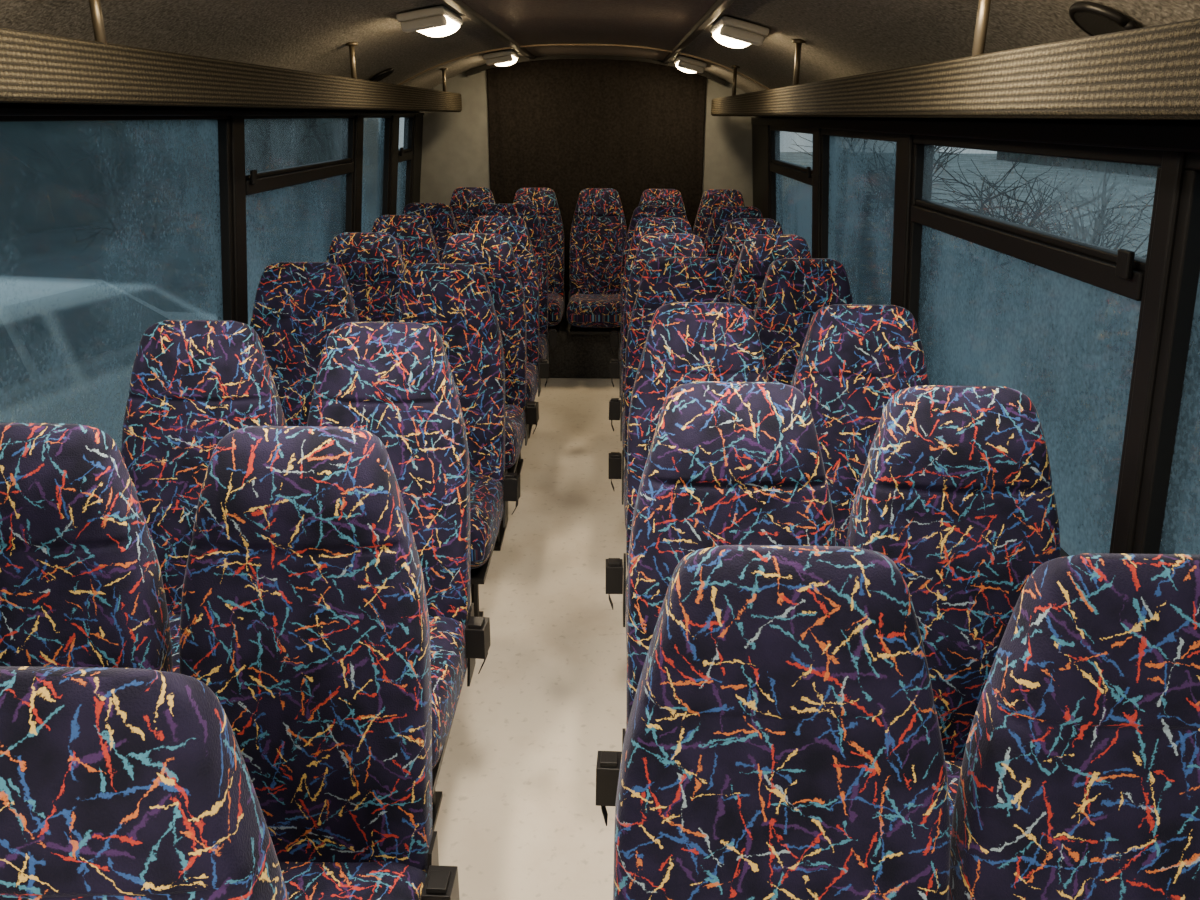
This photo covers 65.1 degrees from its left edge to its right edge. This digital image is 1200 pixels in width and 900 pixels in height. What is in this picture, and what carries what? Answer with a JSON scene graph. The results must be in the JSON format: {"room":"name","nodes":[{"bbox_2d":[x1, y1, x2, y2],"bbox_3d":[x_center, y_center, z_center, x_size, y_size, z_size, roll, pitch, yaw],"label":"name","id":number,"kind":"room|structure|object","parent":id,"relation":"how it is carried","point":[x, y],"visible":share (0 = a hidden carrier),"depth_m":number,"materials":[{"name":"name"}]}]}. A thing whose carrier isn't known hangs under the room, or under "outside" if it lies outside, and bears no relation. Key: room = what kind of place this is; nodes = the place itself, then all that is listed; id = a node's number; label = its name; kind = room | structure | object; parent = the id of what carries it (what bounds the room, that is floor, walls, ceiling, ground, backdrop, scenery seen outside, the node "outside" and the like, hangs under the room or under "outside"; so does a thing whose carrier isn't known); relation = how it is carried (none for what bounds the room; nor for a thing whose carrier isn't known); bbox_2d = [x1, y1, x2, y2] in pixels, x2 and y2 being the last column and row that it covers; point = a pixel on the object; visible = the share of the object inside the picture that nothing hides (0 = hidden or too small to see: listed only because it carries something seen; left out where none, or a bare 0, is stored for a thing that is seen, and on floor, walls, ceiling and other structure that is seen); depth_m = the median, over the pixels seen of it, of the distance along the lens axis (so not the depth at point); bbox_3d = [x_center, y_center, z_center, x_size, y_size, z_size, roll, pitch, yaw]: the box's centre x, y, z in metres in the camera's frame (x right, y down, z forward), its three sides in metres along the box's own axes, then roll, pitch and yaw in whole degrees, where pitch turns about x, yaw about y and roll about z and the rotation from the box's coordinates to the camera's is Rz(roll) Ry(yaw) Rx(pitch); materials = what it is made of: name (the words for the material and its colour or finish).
{"room":"vehicle interior","nodes":[
{"label":"vehicle interior","id":0,"kind":"room"},
{"bbox_2d":[0,103,419,112],"bbox_3d":[-1.341,-0.149,2.593,0.222,1.720,8.150,1,20,1],"label":"wall","id":1,"kind":"structure","parent":0,"point":[1,104],"depth_m":2.63,"materials":[{"name":"plastic"}]},
{"bbox_2d":[0,116,234,320],"bbox_3d":[-1.312,-0.204,1.947,0.150,0.938,2.770,1,20,1],"label":"frame","id":2,"kind":"object","parent":1,"relation":"attached to","point":[224,123],"visible":0.34,"depth_m":3.13,"materials":[{"name":"black metal"}]},
{"bbox_2d":[0,106,423,452],"bbox_3d":[-1.281,-0.418,2.486,0.141,0.916,8.130,1,20,1],"label":"window","id":3,"kind":"structure","parent":1,"relation":"in","point":[110,231],"depth_m":2.45,"materials":[{"name":"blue glass"}]},
{"bbox_2d":[0,0,461,111],"bbox_3d":[-1.078,-0.945,2.237,0.300,0.238,7.980,1,20,1],"label":"luggage rack","id":4,"kind":"object","parent":1,"relation":"attached to","point":[34,67],"visible":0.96,"depth_m":2.04,"materials":[{"name":"fabric"}]},
{"bbox_2d":[230,116,247,324],"bbox_3d":[-1.266,-0.674,3.297,0.116,0.958,0.100,1,20,1],"label":"trim","id":5,"kind":"structure","parent":1,"relation":"attached to","point":[237,122],"depth_m":3.24,"materials":[{"name":"black metal"}]},
{"bbox_2d":[246,174,345,324],"bbox_3d":[-1.299,-0.837,4.083,0.063,0.633,1.436,1,20,1],"label":"pane","id":6,"kind":"object","parent":1,"relation":"attached to","point":[299,222],"visible":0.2,"depth_m":3.92,"materials":[{"name":"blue glass"}]},
{"bbox_2d":[244,116,354,301],"bbox_3d":[-1.282,-0.950,4.043,0.151,0.938,1.500,1,20,1],"label":"frame","id":7,"kind":"object","parent":1,"relation":"attached to","point":[255,182],"visible":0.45,"depth_m":4.05,"materials":[{"name":"black metal"}]},
{"bbox_2d":[353,116,363,231],"bbox_3d":[-1.245,-1.212,4.809,0.116,0.958,0.130,1,20,1],"label":"trim","id":8,"kind":"structure","parent":1,"relation":"attached to","point":[359,120],"depth_m":4.72,"materials":[{"name":"black metal"}]},
{"bbox_2d":[364,115,391,215],"bbox_3d":[-1.266,-1.356,5.183,0.150,0.938,0.680,1,20,1],"label":"frame","id":9,"kind":"object","parent":1,"relation":"attached to","point":[388,120],"visible":0.27,"depth_m":5.40,"materials":[{"name":"black metal"}]},
{"bbox_2d":[389,115,399,214],"bbox_3d":[-1.234,-1.487,5.582,0.116,0.958,0.170,1,20,1],"label":"trim","id":10,"kind":"structure","parent":1,"relation":"attached to","point":[395,118],"depth_m":5.49,"materials":[{"name":"black rubber"}]},
{"bbox_2d":[396,161,406,214],"bbox_3d":[-1.273,-1.490,5.920,0.063,0.633,0.416,1,20,1],"label":"pane","id":11,"kind":"object","parent":1,"relation":"attached to","point":[401,181],"visible":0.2,"depth_m":5.94,"materials":[{"name":"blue glass"}]},
{"bbox_2d":[398,115,413,205],"bbox_3d":[-1.256,-1.604,5.880,0.151,0.938,0.480,1,20,1],"label":"frame","id":12,"kind":"object","parent":1,"relation":"attached to","point":[405,153],"visible":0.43,"depth_m":5.96,"materials":[{"name":"black metal"}]},
{"bbox_2d":[411,115,422,202],"bbox_3d":[-1.225,-1.716,6.227,0.116,0.958,0.260,1,20,1],"label":"trim","id":13,"kind":"structure","parent":1,"relation":"attached to","point":[418,119],"depth_m":6.13,"materials":[{"name":"black rubber"}]},
{"bbox_2d":[434,378,627,899],"bbox_3d":[-0.149,0.704,2.880,2.640,0.060,8.250,1,20,1],"label":"floor","id":14,"kind":"structure","parent":0,"point":[519,817],"depth_m":2.78,"materials":[{"name":"plastic"}]},
{"bbox_2d":[0,423,172,671],"bbox_3d":[-0.876,0.599,1.348,0.390,1.153,0.625,1,20,1],"label":"seat","id":15,"kind":"object","parent":14,"relation":"on","point":[81,581],"visible":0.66,"depth_m":1.41,"materials":[{"name":"fabric"}]},
{"bbox_2d":[0,666,288,899],"bbox_3d":[-0.440,0.826,0.722,0.438,1.153,0.625,1,20,1],"label":"seat","id":16,"kind":"object","parent":14,"relation":"on","point":[116,783],"visible":1,"depth_m":0.77,"materials":[{"name":"fabric"}]},
{"bbox_2d":[121,320,285,672],"bbox_3d":[-0.918,0.344,2.065,0.390,1.153,0.625,1,20,1],"label":"seat","id":17,"kind":"object","parent":14,"relation":"on","point":[193,383],"visible":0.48,"depth_m":2.12,"materials":[{"name":"fabric"}]},
{"bbox_2d":[168,614,180,672],"bbox_3d":[-0.921,0.517,2.031,0.380,0.193,0.445,1,20,1],"label":"cushion","id":18,"kind":"object","parent":17,"relation":"on","point":[174,619],"depth_m":2.09,"materials":[{"name":"fabric"}]},
{"bbox_2d":[250,262,358,425],"bbox_3d":[-0.952,0.042,2.913,0.390,1.153,0.625,1,20,1],"label":"seat","id":19,"kind":"object","parent":14,"relation":"on","point":[297,306],"visible":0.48,"depth_m":2.97,"materials":[{"name":"fabric"}]},
{"bbox_2d":[179,426,459,899],"bbox_3d":[-0.438,0.604,1.344,0.438,1.153,0.625,1,20,1],"label":"seat","id":20,"kind":"object","parent":14,"relation":"on","point":[304,608],"visible":0.84,"depth_m":1.42,"materials":[{"name":"fabric"}]},
{"bbox_2d":[279,861,426,899],"bbox_3d":[-0.464,0.777,1.310,0.380,0.193,0.445,1,20,1],"label":"cushion","id":21,"kind":"object","parent":20,"relation":"on","point":[304,880],"depth_m":1.44,"materials":[{"name":"fabric"}]},
{"bbox_2d":[326,232,405,321],"bbox_3d":[-0.946,-0.227,3.667,0.390,1.153,0.625,1,20,1],"label":"seat","id":22,"kind":"object","parent":14,"relation":"on","point":[372,264],"visible":0.31,"depth_m":3.72,"materials":[{"name":"fabric"}]},
{"bbox_2d":[307,322,490,835],"bbox_3d":[-0.474,0.349,2.060,0.440,1.153,0.625,1,20,1],"label":"seat","id":23,"kind":"object","parent":14,"relation":"on","point":[394,382],"visible":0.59,"depth_m":2.12,"materials":[{"name":"fabric"}]},
{"bbox_2d":[429,617,467,768],"bbox_3d":[-0.501,0.522,2.027,0.380,0.193,0.445,1,20,1],"label":"cushion","id":24,"kind":"object","parent":23,"relation":"on","point":[448,635],"depth_m":2.02,"materials":[{"name":"fabric"}]},
{"bbox_2d":[371,215,439,269],"bbox_3d":[-0.937,-0.462,4.326,0.390,1.153,0.625,1,20,1],"label":"seat","id":25,"kind":"object","parent":14,"relation":"on","point":[413,234],"visible":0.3,"depth_m":4.37,"materials":[{"name":"fabric"}]},
{"bbox_2d":[402,203,458,262],"bbox_3d":[-0.928,-0.679,4.938,0.390,1.153,0.625,1,20,1],"label":"seat","id":26,"kind":"object","parent":14,"relation":"on","point":[440,216],"visible":0.21,"depth_m":4.99,"materials":[{"name":"fabric"}]},
{"bbox_2d":[392,263,519,616],"bbox_3d":[-0.477,0.047,2.908,0.440,1.153,0.625,1,20,1],"label":"seat","id":27,"kind":"object","parent":14,"relation":"on","point":[454,299],"visible":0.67,"depth_m":2.97,"materials":[{"name":"fabric"}]},
{"bbox_2d":[470,476,503,568],"bbox_3d":[-0.504,0.220,2.875,0.380,0.193,0.445,1,20,1],"label":"cushion","id":28,"kind":"object","parent":27,"relation":"on","point":[486,492],"depth_m":2.81,"materials":[{"name":"fabric"}]},
{"bbox_2d":[449,187,494,232],"bbox_3d":[-0.836,-1.218,5.987,0.390,0.841,0.625,1,20,1],"label":"seat","id":29,"kind":"object","parent":14,"relation":"on","point":[467,204],"visible":0.3,"depth_m":6.08,"materials":[{"name":"fabric"}]},
{"bbox_2d":[441,233,538,550],"bbox_3d":[-0.466,-0.221,3.662,0.439,1.153,0.625,1,20,1],"label":"seat","id":30,"kind":"object","parent":14,"relation":"on","point":[493,253],"visible":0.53,"depth_m":3.72,"materials":[{"name":"fabric"}]},
{"bbox_2d":[505,405,525,468],"bbox_3d":[-0.493,-0.048,3.628,0.380,0.193,0.445,1,20,1],"label":"cushion","id":31,"kind":"object","parent":30,"relation":"on","point":[515,415],"depth_m":3.56,"materials":[{"name":"fabric"}]},
{"bbox_2d":[469,216,548,474],"bbox_3d":[-0.457,-0.456,4.321,0.440,1.153,0.625,1,20,1],"label":"seat","id":32,"kind":"object","parent":14,"relation":"on","point":[514,228],"visible":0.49,"depth_m":4.38,"materials":[{"name":"fabric"}]},
{"bbox_2d":[526,362,538,401],"bbox_3d":[-0.484,-0.283,4.288,0.380,0.193,0.445,1,20,1],"label":"cushion","id":33,"kind":"object","parent":32,"relation":"on","point":[532,376],"depth_m":4.27,"materials":[{"name":"fabric"}]},
{"bbox_2d":[487,203,556,437],"bbox_3d":[-0.448,-0.674,4.934,0.440,1.153,0.625,1,20,1],"label":"seat","id":34,"kind":"object","parent":14,"relation":"on","point":[528,213],"visible":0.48,"depth_m":5.00,"materials":[{"name":"fabric"}]},
{"bbox_2d":[538,332,547,364],"bbox_3d":[-0.475,-0.501,4.900,0.380,0.193,0.445,1,20,1],"label":"cushion","id":35,"kind":"object","parent":34,"relation":"on","point":[543,339],"depth_m":4.93,"materials":[{"name":"fabric"}]},
{"bbox_2d":[513,188,564,333],"bbox_3d":[-0.426,-1.213,5.983,0.390,0.841,0.625,1,20,1],"label":"seat","id":36,"kind":"object","parent":14,"relation":"on","point":[544,200],"visible":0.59,"depth_m":6.09,"materials":[{"name":"fabric"}]},
{"bbox_2d":[548,293,563,326],"bbox_3d":[-0.430,-0.893,6.002,0.380,0.193,0.445,1,20,1],"label":"cushion","id":37,"kind":"object","parent":36,"relation":"on","point":[555,300],"depth_m":5.81,"materials":[{"name":"fabric"}]},
{"bbox_2d":[546,311,620,378],"bbox_3d":[-0.099,-0.714,6.308,2.320,0.311,0.640,1,20,1],"label":"plinth","id":38,"kind":"object","parent":14,"relation":"on","point":[575,355],"visible":0.06,"depth_m":6.01,"materials":[{"name":"carpet"}]},
{"bbox_2d":[567,188,626,334],"bbox_3d":[-0.011,-1.208,5.979,0.390,0.841,0.625,1,20,1],"label":"seat","id":39,"kind":"object","parent":14,"relation":"on","point":[598,234],"visible":0.82,"depth_m":6.09,"materials":[{"name":"fabric"}]},
{"bbox_2d":[567,293,620,327],"bbox_3d":[-0.015,-0.888,5.998,0.380,0.193,0.445,1,20,1],"label":"cushion","id":40,"kind":"object","parent":39,"relation":"on","point":[584,310],"depth_m":5.80,"materials":[{"name":"fabric"}]},
{"bbox_2d":[610,205,682,370],"bbox_3d":[0.272,-0.655,4.898,0.438,1.153,0.625,1,20,1],"label":"seat","id":41,"kind":"object","parent":14,"relation":"on","point":[643,211],"visible":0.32,"depth_m":4.96,"materials":[{"name":"fabric"}]},
{"bbox_2d":[610,217,692,406],"bbox_3d":[0.264,-0.448,4.314,0.438,1.153,0.625,1,20,1],"label":"seat","id":42,"kind":"object","parent":14,"relation":"on","point":[648,225],"visible":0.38,"depth_m":4.37,"materials":[{"name":"fabric"}]},
{"bbox_2d":[621,368,622,406],"bbox_3d":[0.286,-0.274,4.280,0.380,0.193,0.445,1,20,1],"label":"cushion","id":43,"kind":"object","parent":42,"relation":"on","point":[622,368],"depth_m":4.18,"materials":[{"name":"fabric"}]},
{"bbox_2d":[609,233,706,456],"bbox_3d":[0.256,-0.236,3.721,0.439,1.153,0.625,1,20,1],"label":"seat","id":44,"kind":"object","parent":14,"relation":"on","point":[653,245],"visible":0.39,"depth_m":3.77,"materials":[{"name":"fabric"}]},
{"bbox_2d":[622,406,624,456],"bbox_3d":[0.278,-0.063,3.687,0.380,0.193,0.445,1,20,1],"label":"cushion","id":45,"kind":"object","parent":44,"relation":"on","point":[623,413],"depth_m":3.68,"materials":[{"name":"fabric"}]},
{"bbox_2d":[638,189,686,219],"bbox_3d":[0.394,-1.204,5.975,0.390,0.841,0.625,1,20,1],"label":"seat","id":46,"kind":"object","parent":14,"relation":"on","point":[673,197],"visible":0.23,"depth_m":6.07,"materials":[{"name":"fabric"}]},
{"bbox_2d":[608,257,728,525],"bbox_3d":[0.247,-0.012,3.089,0.437,1.153,0.625,1,20,1],"label":"seat","id":47,"kind":"object","parent":14,"relation":"on","point":[664,280],"visible":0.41,"depth_m":3.14,"materials":[{"name":"fabric"}]},
{"bbox_2d":[624,463,626,525],"bbox_3d":[0.269,0.162,3.055,0.380,0.193,0.445,1,20,1],"label":"cushion","id":48,"kind":"object","parent":47,"relation":"on","point":[625,469],"depth_m":3.03,"materials":[{"name":"fabric"}]},
{"bbox_2d":[605,302,768,647],"bbox_3d":[0.232,0.263,2.317,0.438,1.153,0.625,1,20,1],"label":"seat","id":49,"kind":"object","parent":14,"relation":"on","point":[686,342],"visible":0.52,"depth_m":2.37,"materials":[{"name":"fabric"}]},
{"bbox_2d":[625,575,627,647],"bbox_3d":[0.254,0.437,2.283,0.380,0.193,0.445,1,20,1],"label":"cushion","id":50,"kind":"object","parent":49,"relation":"on","point":[626,579],"depth_m":2.40,"materials":[{"name":"fabric"}]},
{"bbox_2d":[596,381,835,825],"bbox_3d":[0.212,0.518,1.601,0.438,1.153,0.625,1,20,1],"label":"seat","id":51,"kind":"object","parent":14,"relation":"on","point":[728,463],"visible":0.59,"depth_m":1.66,"materials":[{"name":"fabric"}]},
{"bbox_2d":[693,189,744,244],"bbox_3d":[0.789,-1.199,5.971,0.390,0.841,0.625,1,20,1],"label":"seat","id":52,"kind":"object","parent":14,"relation":"on","point":[711,199],"visible":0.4,"depth_m":6.07,"materials":[{"name":"fabric"}]},
{"bbox_2d":[704,206,762,260],"bbox_3d":[0.716,-0.647,4.884,0.390,1.153,0.625,1,20,1],"label":"seat","id":53,"kind":"object","parent":14,"relation":"on","point":[722,215],"visible":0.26,"depth_m":4.93,"materials":[{"name":"fabric"}]},
{"bbox_2d":[716,218,783,296],"bbox_3d":[0.708,-0.439,4.300,0.390,1.153,0.625,1,20,1],"label":"seat","id":54,"kind":"object","parent":14,"relation":"on","point":[737,230],"visible":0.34,"depth_m":4.35,"materials":[{"name":"fabric"}]},
{"bbox_2d":[728,234,811,315],"bbox_3d":[0.700,-0.228,3.707,0.390,1.153,0.625,1,20,1],"label":"seat","id":55,"kind":"object","parent":14,"relation":"on","point":[758,251],"visible":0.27,"depth_m":3.76,"materials":[{"name":"fabric"}]},
{"bbox_2d":[613,545,950,899],"bbox_3d":[0.177,0.746,0.961,0.438,1.153,0.625,1,20,1],"label":"seat","id":56,"kind":"object","parent":14,"relation":"on","point":[783,740],"visible":1,"depth_m":1.02,"materials":[{"name":"fabric"}]},
{"bbox_2d":[753,258,853,385],"bbox_3d":[0.686,-0.003,3.076,0.390,1.153,0.625,1,20,1],"label":"seat","id":57,"kind":"object","parent":14,"relation":"on","point":[793,290],"visible":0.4,"depth_m":3.13,"materials":[{"name":"fabric"}]},
{"bbox_2d":[791,304,929,545],"bbox_3d":[0.660,0.272,2.303,0.390,1.153,0.625,1,20,1],"label":"seat","id":58,"kind":"object","parent":14,"relation":"on","point":[853,358],"visible":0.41,"depth_m":2.36,"materials":[{"name":"fabric"}]},
{"bbox_2d":[845,385,1060,833],"bbox_3d":[0.632,0.526,1.588,0.390,1.153,0.625,1,20,1],"label":"seat","id":59,"kind":"object","parent":14,"relation":"on","point":[955,488],"visible":0.57,"depth_m":1.65,"materials":[{"name":"fabric"}]},
{"bbox_2d":[945,761,961,833],"bbox_3d":[0.629,0.700,1.554,0.380,0.193,0.445,1,20,1],"label":"cushion","id":60,"kind":"object","parent":59,"relation":"on","point":[953,767],"depth_m":1.66,"materials":[{"name":"fabric"}]},
{"bbox_2d":[949,553,1199,899],"bbox_3d":[0.593,0.754,0.947,0.390,1.153,0.625,1,20,1],"label":"seat","id":61,"kind":"object","parent":14,"relation":"on","point":[1079,779],"visible":0.99,"depth_m":1.01,"materials":[{"name":"fabric"}]},
{"bbox_2d":[398,44,768,89],"bbox_3d":[-0.096,-2.056,5.071,2.100,0.247,0.030,1,20,1],"label":"joint","id":62,"kind":"object","parent":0,"point":[536,45],"depth_m":5.03,"materials":[{"name":"beige metal"}]},
{"bbox_2d":[420,56,753,206],"bbox_3d":[-0.087,-1.644,6.396,2.520,2.005,0.050,1,20,1],"label":"wall","id":63,"kind":"structure","parent":0,"point":[455,145],"depth_m":6.24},
{"bbox_2d":[462,0,716,60],"bbox_3d":[-0.059,-1.163,2.214,0.810,0.043,8.110,1,20,1],"label":"ceiling","id":64,"kind":"structure","parent":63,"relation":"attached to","point":[661,24],"depth_m":3.82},
{"bbox_2d":[487,59,706,310],"bbox_3d":[-0.027,-1.736,6.306,1.423,1.640,0.022,1,20,1],"label":"wall","id":65,"kind":"structure","parent":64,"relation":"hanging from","point":[567,127],"depth_m":6.18,"materials":[{"name":"fabric"}]},
{"bbox_2d":[0,0,1199,92],"bbox_3d":[-0.135,-1.082,2.244,2.240,0.320,8.150,1,20,1],"label":"ceiling","id":66,"kind":"structure","parent":0,"point":[843,38],"depth_m":2.71,"materials":[{"name":"carpet"}]},
{"bbox_2d":[369,68,393,81],"bbox_3d":[-1.063,-1.819,4.569,0.125,0.072,0.139,3,20,6],"label":"speaker","id":67,"kind":"object","parent":66,"relation":"attached to","point":[387,72],"visible":0.92,"depth_m":4.53},
{"bbox_2d":[374,71,391,81],"bbox_3d":[-1.063,-1.819,4.569,0.120,0.014,0.120,-25,17,9],"label":"grille","id":68,"kind":"object","parent":67,"relation":"attached to","point":[383,74],"depth_m":4.54,"materials":[{"name":"black plastic"}]},
{"bbox_2d":[396,5,462,36],"bbox_3d":[-0.608,-1.544,3.408,0.170,0.058,0.420,-9,19,4],"label":"ceiling lamp","id":69,"kind":"object","parent":66,"relation":"attached to","point":[438,21],"depth_m":3.22,"materials":[{"name":"white plastic"}]},
{"bbox_2d":[443,0,534,58],"bbox_3d":[-0.484,-1.162,2.221,0.036,0.026,8.110,1,20,1],"label":"rail","id":70,"kind":"object","parent":66,"relation":"attached to","point":[459,5],"depth_m":3.74,"materials":[{"name":"beige metal"}]},
{"bbox_2d":[483,50,518,65],"bbox_3d":[-0.578,-2.308,5.556,0.170,0.058,0.420,-9,19,4],"label":"ceiling lamp","id":71,"kind":"object","parent":66,"relation":"attached to","point":[507,57],"depth_m":5.36,"materials":[{"name":"white plastic"}]},
{"bbox_2d":[466,55,725,85],"bbox_3d":[-0.026,-2.448,6.049,1.670,0.186,0.058,1,20,1],"label":"rail","id":72,"kind":"object","parent":66,"relation":"attached to","point":[521,59],"depth_m":6.00,"materials":[{"name":"beige metal"}]},
{"bbox_2d":[674,55,706,72],"bbox_3d":[0.530,-2.280,5.582,0.170,0.058,0.420,14,19,-4],"label":"ceiling lamp","id":73,"kind":"object","parent":66,"relation":"attached to","point":[685,64],"depth_m":5.39,"materials":[{"name":"white plastic"}]},
{"bbox_2d":[663,0,734,63],"bbox_3d":[0.365,-1.132,2.219,0.036,0.026,8.110,1,20,1],"label":"rail","id":74,"kind":"object","parent":66,"relation":"attached to","point":[719,6],"depth_m":3.49,"materials":[{"name":"beige metal"}]},
{"bbox_2d":[710,16,768,47],"bbox_3d":[0.500,-1.515,3.435,0.170,0.058,0.420,14,19,-4],"label":"ceiling lamp","id":75,"kind":"object","parent":66,"relation":"attached to","point":[731,32],"depth_m":3.25,"materials":[{"name":"white plastic"}]},
{"bbox_2d":[1069,1,1139,35],"bbox_3d":[0.858,-0.717,1.590,0.123,0.076,0.139,-1,20,-5],"label":"speaker","id":76,"kind":"object","parent":66,"relation":"attached to","point":[1092,18],"visible":0.57,"depth_m":1.56},
{"bbox_2d":[1074,11,1125,35],"bbox_3d":[0.859,-0.718,1.590,0.120,0.014,0.120,28,18,-9],"label":"grille","id":77,"kind":"object","parent":76,"relation":"attached to","point":[1093,23],"depth_m":1.57,"materials":[{"name":"black plastic"}]},
{"bbox_2d":[768,117,1199,122],"bbox_3d":[1.038,-0.121,2.570,0.179,1.720,8.150,1,20,1],"label":"wall","id":78,"kind":"structure","parent":0,"point":[986,119],"depth_m":2.05,"materials":[{"name":"carpet"}]},
{"bbox_2d":[752,124,769,218],"bbox_3d":[1.035,-1.602,6.013,0.089,0.920,0.680,1,20,1],"label":"trim","id":79,"kind":"structure","parent":78,"relation":"attached to","point":[760,133],"depth_m":5.88,"materials":[{"name":"black rubber"}]},
{"bbox_2d":[769,125,812,219],"bbox_3d":[1.046,-1.276,5.067,0.130,0.900,1.330,1,20,1],"label":"frame","id":80,"kind":"object","parent":78,"relation":"attached to","point":[803,174],"visible":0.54,"depth_m":5.31,"materials":[{"name":"black metal"}]},
{"bbox_2d":[776,173,811,256],"bbox_3d":[1.060,-1.166,5.106,0.045,0.603,1.266,1,20,1],"label":"pane","id":81,"kind":"object","parent":78,"relation":"attached to","point":[793,197],"visible":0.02,"depth_m":5.08,"materials":[{"name":"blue glass"}]},
{"bbox_2d":[812,128,820,257],"bbox_3d":[1.012,-1.022,4.383,0.089,0.920,0.140,1,20,1],"label":"trim","id":82,"kind":"structure","parent":78,"relation":"attached to","point":[816,165],"depth_m":4.31,"materials":[{"name":"black metal"}]},
{"bbox_2d":[820,129,896,258],"bbox_3d":[1.030,-0.805,3.744,0.124,0.900,1.220,1,20,1],"label":"frame","id":83,"kind":"object","parent":78,"relation":"attached to","point":[825,133],"visible":0.22,"depth_m":4.19,"materials":[{"name":"black metal"}]},
{"bbox_2d":[891,134,913,308],"bbox_3d":[0.994,-0.568,3.107,0.089,0.920,0.150,1,20,1],"label":"trim","id":84,"kind":"structure","parent":78,"relation":"attached to","point":[904,143],"depth_m":3.03,"materials":[{"name":"black rubber"}]},
{"bbox_2d":[711,0,1199,119],"bbox_3d":[0.802,-0.918,2.220,0.306,0.252,7.980,1,20,1],"label":"luggage rack","id":85,"kind":"object","parent":78,"relation":"attached to","point":[1152,72],"visible":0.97,"depth_m":1.43,"materials":[{"name":"fabric"}]},
{"bbox_2d":[751,117,1199,554],"bbox_3d":[0.989,-0.386,2.466,0.118,0.903,8.130,1,20,1],"label":"window","id":86,"kind":"structure","parent":78,"relation":"in","point":[861,171],"depth_m":2.66,"materials":[{"name":"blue glass"}]},
{"bbox_2d":[918,225,1140,555],"bbox_3d":[1.022,-0.206,2.410,0.045,0.603,1.351,1,20,1],"label":"pane","id":87,"kind":"object","parent":78,"relation":"attached to","point":[987,317],"visible":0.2,"depth_m":2.11,"materials":[{"name":"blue glass"}]},
{"bbox_2d":[906,135,1162,556],"bbox_3d":[1.007,-0.316,2.371,0.130,0.900,1.415,1,20,1],"label":"frame","id":88,"kind":"object","parent":78,"relation":"attached to","point":[1122,272],"visible":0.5,"depth_m":2.07,"materials":[{"name":"black metal"}]},
{"bbox_2d":[1112,151,1186,553],"bbox_3d":[0.974,-0.062,1.687,0.089,0.920,0.055,1,20,1],"label":"window frame","id":89,"kind":"structure","parent":78,"relation":"attached to","point":[1173,162],"depth_m":1.63,"materials":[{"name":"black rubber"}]},
{"bbox_2d":[1133,152,1199,553],"bbox_3d":[0.983,0.389,0.390,0.124,0.900,2.700,1,20,1],"label":"frame","id":90,"kind":"object","parent":78,"relation":"attached to","point":[1185,267],"visible":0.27,"depth_m":1.60,"materials":[{"name":"black metal"}]},
{"label":"outside","id":91,"kind":"structure","parent":0,"visible":0},
{"bbox_2d":[780,152,1155,256],"bbox_3d":[0.048,0.584,5.515,120.000,0.100,130.000,1,20,1],"label":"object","id":92,"kind":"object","parent":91,"point":[987,164],"depth_m":33.89,"materials":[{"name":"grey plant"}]},
{"bbox_2d":[244,119,333,173],"bbox_3d":[-7.047,-5.479,17.438,4.187,3.236,3.540,-5,20,-14],"label":"bare tree","id":93,"kind":"object","parent":92,"relation":"on","point":[268,137],"visible":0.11,"depth_m":17.39,"materials":[{"name":"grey plant"}]},
{"bbox_2d":[244,118,342,173],"bbox_3d":[-12.213,-6.722,21.134,1.850,3.002,56.000,1,20,1],"label":"hedge","id":94,"kind":"object","parent":92,"relation":"on","point":[332,147],"visible":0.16,"depth_m":34.73,"materials":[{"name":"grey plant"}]},
{"bbox_2d":[789,133,965,200],"bbox_3d":[4.640,-4.576,15.473,3.268,3.014,3.401,6,20,15],"label":"bare tree","id":95,"kind":"object","parent":92,"relation":"on","point":[948,154],"visible":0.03,"depth_m":14.72,"materials":[{"name":"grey plant"}]},
{"bbox_2d":[931,153,1118,237],"bbox_3d":[4.368,-2.501,10.760,3.611,2.270,2.763,-6,20,-17],"label":"bare tree","id":96,"kind":"object","parent":92,"relation":"on","point":[983,208],"visible":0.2,"depth_m":10.66,"materials":[{"name":"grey plant"}]},
{"bbox_2d":[961,158,1154,257],"bbox_3d":[4.017,-1.440,7.966,3.104,2.385,2.726,-12,23,-32],"label":"bare tree","id":97,"kind":"object","parent":92,"relation":"on","point":[1100,227],"visible":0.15,"depth_m":7.97,"materials":[{"name":"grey plant"}]},
{"bbox_2d":[996,151,1158,177],"bbox_3d":[24.349,-7.868,25.518,1.853,2.770,66.000,1,20,1],"label":"hedge","id":98,"kind":"object","parent":92,"relation":"on","point":[1137,170],"visible":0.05,"depth_m":46.59,"materials":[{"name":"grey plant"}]},
{"bbox_2d":[1044,204,1113,247],"bbox_3d":[3.475,-0.452,5.664,1.978,1.819,2.888,11,22,27],"label":"bare tree","id":99,"kind":"object","parent":92,"relation":"on","point":[1062,229],"visible":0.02,"depth_m":6.42,"materials":[{"name":"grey plant"}]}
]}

